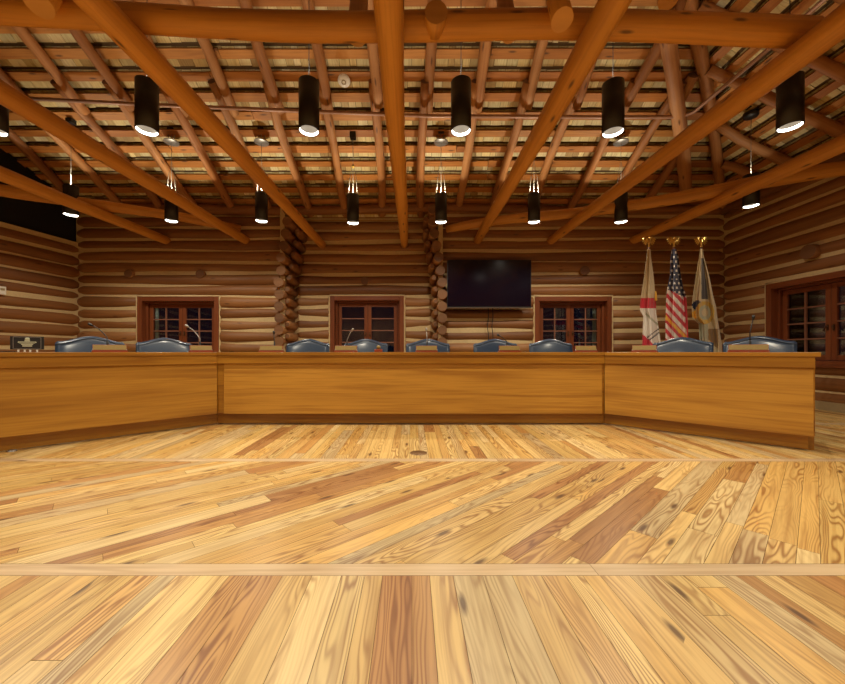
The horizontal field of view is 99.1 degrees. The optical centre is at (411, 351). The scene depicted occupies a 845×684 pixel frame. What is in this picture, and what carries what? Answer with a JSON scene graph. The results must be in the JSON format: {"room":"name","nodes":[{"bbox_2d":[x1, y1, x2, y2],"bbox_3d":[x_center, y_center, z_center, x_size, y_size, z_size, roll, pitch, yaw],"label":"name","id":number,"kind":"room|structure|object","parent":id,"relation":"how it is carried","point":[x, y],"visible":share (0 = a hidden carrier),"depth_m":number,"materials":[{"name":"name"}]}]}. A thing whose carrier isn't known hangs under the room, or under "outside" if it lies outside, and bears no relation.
{"room":"council chamber","nodes":[
{"label":"council chamber","id":0,"kind":"room"},
{"bbox_2d":[0,148,75,241],"bbox_3d":[-8.432,-4.081,2.555,0.138,3.402,11.713,0,0,11],"label":"wall","id":1,"kind":"structure","parent":0,"point":[47,218],"depth_m":7.11,"materials":[{"name":"black fabric"}]},
{"bbox_2d":[0,221,79,351],"bbox_3d":[-8.403,-0.720,2.425,0.294,3.340,11.229,0,0,11],"label":"wall","id":2,"kind":"structure","parent":0,"point":[39,273],"depth_m":7.12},
{"bbox_2d":[76,204,279,351],"bbox_3d":[-5.044,-1.223,7.947,4.599,4.543,0.306,0,0,0],"label":"wall","id":3,"kind":"structure","parent":0,"point":[242,276],"depth_m":7.84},
{"bbox_2d":[0,166,170,243],"bbox_3d":[-5.665,-2.429,3.930,0.241,0.244,8.488,0,0,5],"label":"tie beam","id":4,"kind":"structure","parent":3,"relation":"attached to","point":[7,176],"depth_m":5.77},
{"bbox_2d":[0,184,240,231],"bbox_3d":[-5.589,-2.618,6.383,4.673,0.276,0.256,0,0,-35],"label":"tie","id":5,"kind":"object","parent":4,"relation":"on","point":[8,191],"visible":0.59,"depth_m":6.46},
{"bbox_2d":[0,79,249,243],"bbox_3d":[-3.824,-2.428,3.930,0.239,0.239,8.472,0,0,3],"label":"tie beam","id":6,"kind":"structure","parent":3,"relation":"attached to","point":[11,98],"depth_m":4.25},
{"bbox_2d":[197,204,254,214],"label":"wall plate","id":7,"kind":"object","parent":6,"relation":"on","point":[211,208],"depth_m":7.71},
{"bbox_2d":[159,87,233,207],"bbox_3d":[-3.874,-3.606,6.767,0.188,1.270,2.496,0,0,-1],"label":"rafter","id":8,"kind":"object","parent":7,"relation":"on","point":[184,122],"visible":0.79,"depth_m":6.53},
{"bbox_2d":[208,79,271,208],"bbox_3d":[-3.087,-3.603,6.767,0.206,1.270,2.499,0,0,0],"label":"rafter","id":9,"kind":"object","parent":7,"relation":"on","point":[230,121],"visible":0.46,"depth_m":6.01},
{"bbox_2d":[137,297,218,351],"bbox_3d":[-5.090,-0.475,7.925,1.840,1.460,0.310,0,0,0],"label":"window","id":10,"kind":"structure","parent":3,"relation":"in","point":[148,319],"depth_m":7.94,"materials":[{"name":"brown wood"}]},
{"bbox_2d":[274,208,306,351],"bbox_3d":[-2.644,-1.071,7.884,0.553,4.158,0.893,0,0,0],"label":"wall","id":11,"kind":"structure","parent":0,"point":[288,269],"depth_m":7.70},
{"bbox_2d":[294,214,434,351],"bbox_3d":[-1.090,-1.149,8.313,3.231,4.266,0.304,0,0,0],"label":"wall","id":12,"kind":"structure","parent":0,"point":[373,250],"depth_m":8.22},
{"bbox_2d":[72,0,325,248],"bbox_3d":[-2.144,-2.427,3.930,0.242,0.240,8.464,0,0,2],"label":"tie beam","id":13,"kind":"structure","parent":12,"relation":"attached to","point":[106,14],"depth_m":3.24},
{"bbox_2d":[330,296,403,351],"bbox_3d":[-1.025,-0.510,8.295,1.750,1.530,0.310,0,0,0],"label":"window","id":14,"kind":"structure","parent":12,"relation":"in","point":[336,302],"depth_m":8.31,"materials":[{"name":"brown wood"}]},
{"bbox_2d":[373,0,407,247],"bbox_3d":[-0.160,-2.432,3.930,0.239,0.232,8.461,0,0,0],"label":"tie beam","id":15,"kind":"structure","parent":12,"relation":"attached to","point":[389,14],"depth_m":3.21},
{"bbox_2d":[0,0,824,48],"bbox_3d":[-1.640,-2.656,2.873,9.925,0.257,0.251,0,0,-2],"label":"log","id":16,"kind":"object","parent":15,"relation":"on","point":[707,28],"visible":0.87,"depth_m":2.86,"materials":[{"name":"wood"}]},
{"bbox_2d":[23,0,62,19],"bbox_3d":[-2.766,-3.413,2.973,0.187,1.830,0.881,0,0,-7],"label":"strut","id":17,"kind":"object","parent":16,"relation":"on","point":[45,9],"visible":0.95,"depth_m":2.65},
{"bbox_2d":[349,0,367,47],"bbox_3d":[-0.505,-3.493,3.475,0.172,1.527,0.808,0,0,-4],"label":"strut","id":18,"kind":"object","parent":16,"relation":"on","point":[354,4],"visible":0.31,"depth_m":3.23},
{"bbox_2d":[425,0,447,39],"bbox_3d":[0.186,-2.610,2.840,0.176,0.184,0.169,0,0,0],"label":"strut","id":19,"kind":"object","parent":16,"relation":"attached to","point":[436,12],"visible":0.9,"depth_m":2.76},
{"bbox_2d":[496,0,513,43],"bbox_3d":[0.873,-3.511,3.478,0.148,1.519,0.792,0,0,2],"label":"strut","id":20,"kind":"object","parent":16,"relation":"on","point":[500,3],"visible":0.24,"depth_m":3.24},
{"bbox_2d":[546,0,573,32],"bbox_3d":[1.152,-3.317,3.049,0.158,1.794,0.926,0,0,6],"label":"strut","id":21,"kind":"object","parent":16,"relation":"on","point":[561,15],"visible":1,"depth_m":2.65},
{"bbox_2d":[408,203,434,211],"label":"wall plate","id":22,"kind":"object","parent":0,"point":[412,207],"depth_m":7.72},
{"bbox_2d":[416,79,428,216],"bbox_3d":[0.181,-3.601,6.766,0.210,1.268,2.501,0,0,0],"label":"rafter","id":23,"kind":"object","parent":22,"relation":"on","point":[424,89],"visible":0.94,"depth_m":6.43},
{"bbox_2d":[0,409,844,683],"bbox_3d":[-0.658,1.002,2.700,17.669,0.103,12.200,0,0,0],"label":"floor","id":24,"kind":"structure","parent":0,"point":[217,553],"depth_m":1.70,"materials":[{"name":"brown wood"}]},
{"bbox_2d":[55,336,124,351],"bbox_3d":[-4.022,0.370,4.547,0.697,1.160,0.706,0,0,-45],"label":"chair","id":25,"kind":"object","parent":24,"relation":"on","point":[81,344],"visible":0.2,"depth_m":4.67,"materials":[{"name":"blue leather"}]},
{"bbox_2d":[0,352,217,450],"bbox_3d":[-3.496,0.476,4.132,0.672,0.948,2.656,0,0,45],"label":"desk","id":26,"kind":"object","parent":24,"relation":"on","point":[47,398],"visible":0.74,"depth_m":3.85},
{"bbox_2d":[10,336,43,351],"bbox_3d":[-4.004,-0.080,3.748,0.245,0.162,0.026,0,0,-38],"label":"plaque","id":27,"kind":"object","parent":26,"relation":"on","point":[16,342],"visible":0.94,"depth_m":3.74,"materials":[{"name":"black plastic"}]},
{"bbox_2d":[91,345,127,351],"bbox_3d":[-3.565,-0.042,4.250,0.325,0.086,0.070,0,0,-45],"label":"name plate","id":28,"kind":"object","parent":26,"relation":"on","point":[95,348],"visible":0.94,"depth_m":4.23,"materials":[{"name":"metal"}]},
{"bbox_2d":[188,345,212,351],"bbox_3d":[-2.708,-0.042,4.620,0.268,0.086,0.070,0,0,-45],"label":"name plate","id":29,"kind":"object","parent":26,"relation":"on","point":[193,348],"visible":0.93,"depth_m":4.61,"materials":[{"name":"metal"}]},
{"bbox_2d":[136,338,191,351],"bbox_3d":[-3.381,0.370,5.045,0.706,1.160,0.697,0,0,43],"label":"chair","id":30,"kind":"object","parent":24,"relation":"on","point":[159,344],"visible":0.17,"depth_m":5.21,"materials":[{"name":"blue leather"}]},
{"bbox_2d":[285,339,329,351],"bbox_3d":[-1.658,0.370,5.395,0.697,1.160,0.706,0,0,2],"label":"chair","id":31,"kind":"object","parent":24,"relation":"on","point":[305,345],"visible":0.23,"depth_m":5.66,"materials":[{"name":"blue leather"}]},
{"bbox_2d":[344,339,387,351],"bbox_3d":[-0.722,0.370,5.395,0.697,1.160,0.706,0,0,-1],"label":"chair","id":32,"kind":"object","parent":24,"relation":"on","point":[363,345],"visible":0.24,"depth_m":5.67,"materials":[{"name":"blue leather"}]},
{"bbox_2d":[217,352,604,422],"bbox_3d":[-0.015,0.476,4.974,5.553,0.948,0.672,0,0,0],"label":"desk","id":33,"kind":"object","parent":24,"relation":"on","point":[252,387],"visible":1,"depth_m":4.66,"materials":[{"name":"wood"}]},
{"bbox_2d":[258,346,283,351],"bbox_3d":[-1.897,-0.042,4.860,0.326,0.086,0.070,0,0,0],"label":"name plate","id":34,"kind":"object","parent":33,"relation":"on","point":[262,348],"visible":0.92,"depth_m":4.84,"materials":[{"name":"metal"}]},
{"bbox_2d":[334,346,357,351],"bbox_3d":[-0.891,-0.042,4.860,0.312,0.086,0.070,0,0,0],"label":"name plate","id":35,"kind":"object","parent":33,"relation":"on","point":[337,348],"visible":0.96,"depth_m":4.84,"materials":[{"name":"metal"}]},
{"bbox_2d":[415,346,437,351],"bbox_3d":[0.196,-0.042,4.860,0.298,0.086,0.070,0,0,0],"label":"name plate","id":36,"kind":"object","parent":33,"relation":"on","point":[418,348],"visible":0.91,"depth_m":4.84,"materials":[{"name":"metal"}]},
{"bbox_2d":[498,346,520,351],"bbox_3d":[1.313,-0.042,4.860,0.292,0.086,0.070,0,0,0],"label":"name plate","id":37,"kind":"object","parent":33,"relation":"on","point":[501,348],"visible":0.91,"depth_m":4.84,"materials":[{"name":"metal"}]},
{"bbox_2d":[573,346,597,351],"bbox_3d":[2.342,-0.042,4.860,0.298,0.086,0.070,0,0,0],"label":"name plate","id":38,"kind":"object","parent":33,"relation":"on","point":[577,348],"visible":0.93,"depth_m":4.84,"materials":[{"name":"metal"}]},
{"bbox_2d":[406,339,449,351],"bbox_3d":[0.251,0.370,5.395,0.697,1.160,0.706,0,0,0],"label":"chair","id":39,"kind":"object","parent":24,"relation":"on","point":[410,347],"visible":0.18,"depth_m":5.67,"materials":[{"name":"blue leather"}]},
{"bbox_2d":[473,339,516,351],"bbox_3d":[1.310,0.370,5.395,0.697,1.160,0.706,0,0,2],"label":"chair","id":40,"kind":"object","parent":24,"relation":"on","point":[492,345],"visible":0.2,"depth_m":5.67,"materials":[{"name":"blue leather"}]},
{"bbox_2d":[529,339,572,351],"bbox_3d":[2.206,0.370,5.395,0.697,1.160,0.706,0,0,-2],"label":"chair","id":41,"kind":"object","parent":24,"relation":"on","point":[547,345],"visible":0.25,"depth_m":5.66,"materials":[{"name":"blue leather"}]},
{"bbox_2d":[640,237,660,344],"bbox_3d":[4.067,-0.409,6.200,0.400,3.151,0.329,0,0,0],"label":"flag","id":42,"kind":"object","parent":24,"relation":"on","point":[651,335],"visible":0.52,"depth_m":6.13,"materials":[{"name":"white fabric"}]},
{"bbox_2d":[665,237,687,340],"bbox_3d":[4.503,-0.410,6.199,0.356,3.156,0.337,0,0,-7],"label":"flag","id":43,"kind":"object","parent":24,"relation":"on","point":[676,320],"visible":0.48,"depth_m":6.14,"materials":[{"name":"multicoloured fabric"}]},
{"bbox_2d":[653,337,713,351],"bbox_3d":[3.584,0.370,4.848,0.697,1.160,0.706,0,0,44],"label":"chair","id":44,"kind":"object","parent":24,"relation":"on","point":[679,344],"visible":0.26,"depth_m":5.02,"materials":[{"name":"blue leather"}]},
{"bbox_2d":[692,237,721,351],"bbox_3d":[5.057,-0.408,6.205,0.518,3.159,0.339,0,0,-4],"label":"flag","id":45,"kind":"object","parent":24,"relation":"on","point":[704,312],"visible":0.59,"depth_m":6.12,"materials":[{"name":"fabric"}]},
{"bbox_2d":[604,352,820,450],"bbox_3d":[3.277,0.476,4.321,0.672,0.948,2.121,0,0,-45],"label":"desk","id":46,"kind":"object","parent":24,"relation":"on","point":[756,397],"visible":0.88,"depth_m":3.87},
{"bbox_2d":[631,345,657,351],"bbox_3d":[2.935,-0.042,4.550,0.279,0.086,0.070,0,0,45],"label":"name plate","id":47,"kind":"object","parent":46,"relation":"on","point":[635,348],"visible":0.95,"depth_m":4.53,"materials":[{"name":"metal"}]},
{"bbox_2d":[727,344,769,351],"bbox_3d":[3.780,-0.042,4.050,0.347,0.086,0.070,0,0,45],"label":"name plate","id":48,"kind":"object","parent":46,"relation":"on","point":[744,347],"visible":0.94,"depth_m":4.03,"materials":[{"name":"wood"}]},
{"bbox_2d":[723,336,796,351],"bbox_3d":[4.267,0.370,4.447,0.697,1.160,0.706,0,0,45],"label":"chair","id":49,"kind":"object","parent":24,"relation":"on","point":[775,345],"visible":0.22,"depth_m":4.55,"materials":[{"name":"blue leather"}]},
{"bbox_2d":[0,0,844,220],"bbox_3d":[-0.825,-4.424,2.400,16.950,3.016,12.600,0,0,0],"label":"ceiling","id":50,"kind":"structure","parent":0,"point":[509,65],"depth_m":6.10,"materials":[{"name":"brown wood"}]},
{"bbox_2d":[0,105,8,136],"bbox_3d":[-4.482,-3.708,3.860,0.216,2.676,0.216,0,0,0],"label":"pendant lamp","id":51,"kind":"object","parent":50,"relation":"hanging from","point":[4,112],"visible":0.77,"depth_m":3.88,"materials":[{"name":"black"}]},
{"bbox_2d":[0,67,26,95],"bbox_3d":[-6.213,-4.805,4.223,0.204,1.785,3.516,0,0,0],"label":"rafter","id":52,"kind":"object","parent":50,"relation":"attached to","point":[3,76],"visible":0.32,"depth_m":5.51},
{"bbox_2d":[11,27,90,114],"bbox_3d":[-5.413,-4.804,4.241,0.211,1.782,3.556,0,0,0],"label":"rafter","id":53,"kind":"object","parent":50,"relation":"attached to","point":[23,33],"visible":0.81,"depth_m":5.33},
{"bbox_2d":[62,117,78,216],"bbox_3d":[-5.825,-3.158,6.150,0.210,1.634,0.210,0,0,0],"label":"pendant lamp","id":54,"kind":"object","parent":50,"relation":"hanging from","point":[69,189],"visible":0.61,"depth_m":6.10,"materials":[{"name":"black"}]},
{"bbox_2d":[69,30,133,111],"bbox_3d":[-4.580,-4.805,4.194,0.203,1.791,3.459,0,0,-1],"label":"rafter","id":55,"kind":"object","parent":50,"relation":"attached to","point":[79,36],"visible":0.75,"depth_m":5.29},
{"bbox_2d":[134,75,158,136],"bbox_3d":[-2.841,-3.708,3.860,0.216,2.676,0.216,0,0,0],"label":"pendant lamp","id":56,"kind":"object","parent":50,"relation":"hanging from","point":[146,91],"visible":0.96,"depth_m":3.78,"materials":[{"name":"black"}]},
{"bbox_2d":[163,127,179,222],"bbox_3d":[-4.276,-3.146,6.400,0.250,1.634,0.250,0,0,0],"label":"pendant lamp","id":57,"kind":"object","parent":50,"relation":"hanging from","point":[171,211],"visible":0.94,"depth_m":6.36,"materials":[{"name":"black"}]},
{"bbox_2d":[179,0,238,116],"bbox_3d":[-2.979,-4.803,4.259,0.213,1.785,3.588,0,0,0],"label":"rafter","id":58,"kind":"object","parent":50,"relation":"attached to","point":[205,44],"visible":0.7,"depth_m":5.38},
{"bbox_2d":[238,0,284,113],"bbox_3d":[-2.150,-4.806,4.226,0.206,1.794,3.522,0,0,-1],"label":"rafter","id":59,"kind":"object","parent":50,"relation":"attached to","point":[258,48],"visible":0.64,"depth_m":5.32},
{"bbox_2d":[254,127,268,222],"bbox_3d":[-2.676,-3.146,6.400,0.250,1.634,0.250,0,0,0],"label":"pendant lamp","id":60,"kind":"object","parent":50,"relation":"hanging from","point":[261,197],"visible":0.95,"depth_m":6.33,"materials":[{"name":"black"}]},
{"bbox_2d":[298,75,318,136],"bbox_3d":[-1.104,-3.708,3.860,0.216,2.676,0.216,0,0,0],"label":"pendant lamp","id":61,"kind":"object","parent":50,"relation":"hanging from","point":[308,85],"visible":1,"depth_m":3.77,"materials":[{"name":"black"}]},
{"bbox_2d":[301,0,332,109],"bbox_3d":[-1.375,-4.803,4.206,0.208,1.777,3.486,0,0,0],"label":"rafter","id":62,"kind":"object","parent":50,"relation":"attached to","point":[318,51],"visible":0.66,"depth_m":5.33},
{"bbox_2d":[294,206,346,214],"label":"wall plate","id":63,"kind":"object","parent":50,"relation":"on","point":[339,210],"depth_m":7.76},
{"bbox_2d":[317,79,346,216],"bbox_3d":[-1.431,-3.605,6.767,0.189,1.274,2.500,0,0,-1],"label":"rafter","id":64,"kind":"object","parent":63,"relation":"on","point":[328,119],"visible":0.86,"depth_m":6.56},
{"bbox_2d":[338,74,349,87],"bbox_3d":[-1.039,-4.140,5.503,0.190,0.109,0.178,0,0,0],"label":"smoke detector","id":65,"kind":"object","parent":50,"relation":"attached to","point":[343,79],"visible":1,"depth_m":5.47,"materials":[{"name":"white plastic"}]},
{"bbox_2d":[347,131,358,224],"bbox_3d":[-1.049,-3.110,6.400,0.210,1.634,0.210,0,0,0],"label":"pendant lamp","id":66,"kind":"object","parent":50,"relation":"hanging from","point":[352,198],"visible":1,"depth_m":6.33,"materials":[{"name":"black"}]},
{"bbox_2d":[367,0,383,108],"bbox_3d":[-0.533,-4.804,4.168,0.202,1.777,3.412,0,0,-1],"label":"rafter","id":67,"kind":"object","parent":50,"relation":"attached to","point":[372,49],"visible":0.62,"depth_m":5.37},
{"bbox_2d":[359,203,396,213],"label":"wall plate","id":68,"kind":"object","parent":50,"relation":"on","point":[389,207],"depth_m":7.74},
{"bbox_2d":[368,79,385,216],"bbox_3d":[-0.611,-3.608,6.771,0.198,1.268,2.497,0,0,-2],"label":"rafter","id":69,"kind":"object","parent":68,"relation":"on","point":[377,126],"visible":0.86,"depth_m":6.61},
{"bbox_2d":[28,0,826,118],"bbox_3d":[-0.786,-3.895,4.493,10.669,0.193,2.789,0,0,0],"label":"conduit pipe","id":70,"kind":"object","parent":50,"relation":"attached to","point":[818,4],"visible":0.68,"depth_m":5.76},
{"bbox_2d":[424,0,440,113],"bbox_3d":[0.272,-4.805,4.260,0.210,1.774,3.598,0,0,0],"label":"rafter","id":71,"kind":"object","parent":50,"relation":"attached to","point":[431,48],"visible":0.5,"depth_m":5.39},
{"bbox_2d":[434,128,447,223],"bbox_3d":[0.516,-3.128,6.400,0.250,1.634,0.250,0,0,0],"label":"pendant lamp","id":72,"kind":"object","parent":50,"relation":"hanging from","point":[440,197],"visible":1,"depth_m":6.33,"materials":[{"name":"black"}]},
{"bbox_2d":[451,75,470,136],"bbox_3d":[0.525,-3.708,3.860,0.216,2.676,0.216,0,0,0],"label":"pendant lamp","id":73,"kind":"object","parent":50,"relation":"hanging from","point":[460,84],"visible":1,"depth_m":3.77,"materials":[{"name":"black"}]},
{"bbox_2d":[475,0,496,112],"bbox_3d":[1.063,-4.805,4.206,0.215,1.792,3.481,0,0,0],"label":"rafter","id":74,"kind":"object","parent":50,"relation":"attached to","point":[485,46],"visible":0.69,"depth_m":5.31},
{"bbox_2d":[528,129,539,223],"bbox_3d":[2.169,-3.128,6.400,0.210,1.634,0.210,0,0,0],"label":"pendant lamp","id":75,"kind":"object","parent":50,"relation":"hanging from","point":[534,197],"visible":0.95,"depth_m":6.32,"materials":[{"name":"black"}]},
{"bbox_2d":[524,40,547,109],"bbox_3d":[1.882,-4.678,4.455,0.210,1.527,2.885,0,0,0],"label":"rafter","id":76,"kind":"object","parent":50,"relation":"attached to","point":[541,45],"visible":0.63,"depth_m":5.37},
{"bbox_2d":[572,60,596,110],"bbox_3d":[2.679,-4.487,4.866,0.200,1.143,2.090,0,0,-2],"label":"rafter","id":77,"kind":"object","parent":50,"relation":"attached to","point":[579,99],"visible":0.36,"depth_m":5.62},
{"bbox_2d":[602,76,624,137],"bbox_3d":[2.155,-3.700,3.860,0.216,2.692,0.216,0,0,0],"label":"pendant lamp","id":78,"kind":"object","parent":50,"relation":"hanging from","point":[613,89],"visible":1,"depth_m":3.78,"materials":[{"name":"black"}]},
{"bbox_2d":[613,131,628,223],"bbox_3d":[3.716,-3.128,6.400,0.250,1.634,0.250,0,0,0],"label":"pendant lamp","id":79,"kind":"object","parent":50,"relation":"hanging from","point":[621,209],"visible":0.91,"depth_m":6.33,"materials":[{"name":"black"}]},
{"bbox_2d":[625,0,686,113],"bbox_3d":[3.501,-4.291,5.310,0.190,0.761,1.373,0,0,0],"label":"rafter","id":80,"kind":"object","parent":50,"relation":"attached to","point":[654,54],"visible":0.57,"depth_m":5.32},
{"bbox_2d":[657,0,677,9],"bbox_3d":[2.463,-3.626,3.472,0.153,1.279,1.028,0,0,35],"label":"strut","id":81,"kind":"object","parent":50,"relation":"attached to","point":[662,4],"visible":0.82,"depth_m":3.12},
{"bbox_2d":[659,6,691,190],"bbox_3d":[4.491,-3.804,6.046,0.232,1.454,3.665,0,0,41],"label":"rafter","id":82,"kind":"object","parent":50,"relation":"attached to","point":[670,58],"visible":0.68,"depth_m":5.62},
{"bbox_2d":[669,72,699,112],"bbox_3d":[4.313,-4.100,5.719,0.164,0.382,0.561,0,0,6],"label":"rafter","id":83,"kind":"object","parent":50,"relation":"attached to","point":[692,77],"visible":0.46,"depth_m":5.52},
{"bbox_2d":[684,0,725,208],"bbox_3d":[4.135,-4.359,5.193,0.226,2.713,7.665,0,0,45],"label":"rafter","id":84,"kind":"object","parent":50,"relation":"attached to","point":[700,54],"visible":0.56,"depth_m":5.64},
{"bbox_2d":[742,106,759,208],"bbox_3d":[5.433,-3.157,5.770,0.210,1.634,0.210,0,0,0],"label":"pendant lamp","id":85,"kind":"object","parent":50,"relation":"hanging from","point":[752,200],"visible":0.64,"depth_m":5.72,"materials":[{"name":"black"}]},
{"bbox_2d":[776,0,804,132],"bbox_3d":[4.053,-3.751,3.860,0.216,2.676,0.216,0,0,0],"label":"pendant lamp","id":86,"kind":"object","parent":50,"relation":"hanging from","point":[790,94],"visible":0.97,"depth_m":3.79,"materials":[{"name":"black"}]},
{"bbox_2d":[422,204,446,342],"bbox_3d":[0.498,-1.071,7.882,0.537,4.158,0.898,0,0,0],"label":"wall","id":87,"kind":"structure","parent":0,"point":[432,238],"depth_m":7.69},
{"bbox_2d":[443,204,724,351],"bbox_3d":[3.719,-1.214,7.946,6.305,4.537,0.304,0,0,0],"label":"wall","id":88,"kind":"structure","parent":0,"point":[616,265],"depth_m":7.84,"materials":[{"name":"wood"}]},
{"bbox_2d":[130,203,163,209],"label":"wall plate","id":89,"kind":"object","parent":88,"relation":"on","point":[150,205],"depth_m":7.71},
{"bbox_2d":[7,127,84,214],"bbox_3d":[-7.108,-3.604,6.771,0.193,1.272,2.491,0,0,-2],"label":"rafter","id":90,"kind":"object","parent":89,"relation":"on","point":[13,137],"visible":0.56,"depth_m":6.73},
{"bbox_2d":[42,129,122,213],"bbox_3d":[-6.315,-3.605,6.771,0.206,1.265,2.502,0,0,0],"label":"rafter","id":91,"kind":"object","parent":89,"relation":"on","point":[80,162],"visible":0.56,"depth_m":6.92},
{"bbox_2d":[50,79,162,207],"bbox_3d":[-5.462,-3.604,6.771,0.204,1.273,2.495,0,0,1],"label":"rafter","id":92,"kind":"object","parent":89,"relation":"on","point":[87,119],"visible":0.52,"depth_m":6.34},
{"bbox_2d":[102,80,196,204],"bbox_3d":[-4.700,-3.599,6.766,0.218,1.277,2.492,0,0,0],"label":"rafter","id":93,"kind":"object","parent":89,"relation":"on","point":[147,142],"visible":0.67,"depth_m":6.56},
{"bbox_2d":[268,205,279,214],"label":"wall plate","id":94,"kind":"object","parent":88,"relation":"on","point":[274,210],"depth_m":7.74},
{"bbox_2d":[262,79,313,216],"bbox_3d":[-2.261,-3.604,6.765,0.192,1.273,2.500,0,0,0],"label":"rafter","id":95,"kind":"object","parent":94,"relation":"on","point":[276,118],"visible":0.88,"depth_m":6.52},
{"bbox_2d":[447,203,490,212],"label":"wall plate","id":96,"kind":"object","parent":88,"relation":"on","point":[451,207],"depth_m":7.71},
{"bbox_2d":[456,79,476,213],"bbox_3d":[1.018,-3.608,6.769,0.205,1.268,2.500,0,0,0],"label":"rafter","id":97,"kind":"object","parent":96,"relation":"on","point":[469,143],"visible":0.77,"depth_m":6.60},
{"bbox_2d":[447,260,531,307],"bbox_3d":[1.637,-1.442,7.705,1.785,1.027,0.170,0,0,0],"label":"television","id":98,"kind":"object","parent":88,"relation":"attached to","point":[470,283],"visible":0.97,"depth_m":7.63,"materials":[{"name":"black plastic"}]},
{"bbox_2d":[500,204,527,212],"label":"wall plate","id":99,"kind":"object","parent":88,"relation":"on","point":[508,208],"depth_m":7.73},
{"bbox_2d":[490,79,529,205],"bbox_3d":[1.772,-3.602,6.766,0.214,1.272,2.499,0,0,0],"label":"rafter","id":100,"kind":"object","parent":99,"relation":"on","point":[518,123],"visible":0.76,"depth_m":6.37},
{"bbox_2d":[474,0,631,243],"bbox_3d":[1.398,-2.430,3.930,0.256,0.242,8.462,0,0,0],"label":"tie beam","id":101,"kind":"structure","parent":88,"relation":"attached to","point":[606,15],"depth_m":3.21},
{"bbox_2d":[540,205,567,210],"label":"wall plate","id":102,"kind":"object","parent":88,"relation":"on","point":[542,207],"depth_m":7.74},
{"bbox_2d":[534,85,581,196],"bbox_3d":[2.611,-3.604,6.769,0.199,1.270,2.493,0,0,0],"label":"rafter","id":103,"kind":"object","parent":102,"relation":"on","point":[562,125],"visible":0.62,"depth_m":6.53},
{"bbox_2d":[567,78,634,207],"bbox_3d":[3.441,-3.605,6.770,0.209,1.280,2.490,0,0,0],"label":"rafter","id":104,"kind":"object","parent":102,"relation":"on","point":[603,142],"visible":0.62,"depth_m":6.84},
{"bbox_2d":[535,297,611,355],"bbox_3d":[3.510,-0.475,7.925,1.740,1.460,0.310,0,0,0],"label":"window","id":105,"kind":"structure","parent":88,"relation":"in","point":[601,307],"depth_m":7.97,"materials":[{"name":"brown wood"}]},
{"bbox_2d":[592,308,595,345],"bbox_3d":[4.075,-0.465,8.058,0.080,1.030,0.029,0,0,0],"label":"curtain","id":106,"kind":"object","parent":105,"relation":"hanging from","point":[593,309],"depth_m":8.06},
{"bbox_2d":[628,205,696,213],"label":"wall plate","id":107,"kind":"object","parent":88,"relation":"on","point":[670,209],"depth_m":7.74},
{"bbox_2d":[611,79,686,202],"bbox_3d":[4.205,-3.604,6.769,0.193,1.272,2.498,0,0,2],"label":"rafter","id":108,"kind":"object","parent":107,"relation":"on","point":[649,132],"visible":0.5,"depth_m":6.38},
{"bbox_2d":[645,147,690,197],"bbox_3d":[4.994,-3.442,7.111,0.203,0.956,1.811,0,0,2],"label":"rafter","id":109,"kind":"object","parent":107,"relation":"on","point":[671,165],"visible":0.44,"depth_m":7.11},
{"bbox_2d":[547,1,844,243],"bbox_3d":[3.129,-2.428,3.930,0.237,0.243,8.464,0,0,-1],"label":"tie beam","id":110,"kind":"structure","parent":88,"relation":"attached to","point":[827,33],"depth_m":3.41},
{"bbox_2d":[629,133,844,243],"bbox_3d":[5.052,-2.428,4.002,0.244,0.242,8.618,0,0,-3],"label":"tie beam","id":111,"kind":"structure","parent":88,"relation":"attached to","point":[834,147],"depth_m":5.11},
{"bbox_2d":[445,161,844,232],"bbox_3d":[3.795,-2.633,6.366,6.698,0.292,0.337,0,0,24],"label":"tie","id":112,"kind":"object","parent":111,"relation":"on","point":[833,169],"visible":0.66,"depth_m":6.03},
{"bbox_2d":[723,176,844,403],"bbox_3d":[6.895,-1.200,2.361,0.300,4.300,11.125,0,0,0],"label":"wall","id":113,"kind":"structure","parent":0,"point":[764,242],"depth_m":6.63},
{"bbox_2d":[720,198,741,214],"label":"wall plate","id":114,"kind":"object","parent":113,"relation":"on","point":[737,204],"depth_m":7.52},
{"bbox_2d":[720,160,761,175],"bbox_3d":[6.411,-3.293,6.789,1.171,0.647,0.194,0,0,0],"label":"rafter","id":115,"kind":"object","parent":113,"relation":"attached to","point":[740,169],"visible":0.44,"depth_m":6.72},
{"bbox_2d":[715,123,792,164],"bbox_3d":[6.059,-3.440,6.139,1.845,0.979,0.203,0,0,0],"label":"rafter","id":116,"kind":"object","parent":113,"relation":"attached to","point":[726,130],"visible":0.65,"depth_m":6.10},
{"bbox_2d":[697,0,844,84],"bbox_3d":[5.363,-3.776,4.735,3.247,1.642,0.202,0,0,0],"label":"rafter","id":117,"kind":"object","parent":113,"relation":"attached to","point":[835,70],"visible":0.31,"depth_m":4.70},
{"bbox_2d":[705,64,844,137],"bbox_3d":[5.692,-3.621,5.365,2.586,1.331,0.205,0,0,0],"label":"rafter","id":118,"kind":"object","parent":113,"relation":"attached to","point":[829,126],"visible":0.54,"depth_m":5.31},
{"bbox_2d":[760,183,794,198],"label":"wall plate","id":119,"kind":"object","parent":113,"relation":"on","point":[765,192],"depth_m":6.73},
{"bbox_2d":[766,270,844,367],"bbox_3d":[6.875,-0.515,5.960,0.310,1.540,1.940,0,0,0],"label":"window","id":120,"kind":"structure","parent":113,"relation":"in","point":[794,308],"depth_m":6.30,"materials":[{"name":"brown wood"}]},
{"bbox_2d":[800,244,820,258],"bbox_3d":[6.840,-1.700,6.099,0.280,0.251,0.251,0,0,0],"label":"stub","id":121,"kind":"object","parent":113,"relation":"attached to","point":[810,251],"visible":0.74,"depth_m":6.06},
{"bbox_2d":[815,400,844,412],"bbox_3d":[6.750,0.880,2.315,0.050,0.140,10.930,0,0,0],"label":"baseboard","id":122,"kind":"structure","parent":113,"relation":"attached to","point":[821,405],"depth_m":5.79,"materials":[{"name":"wood"}]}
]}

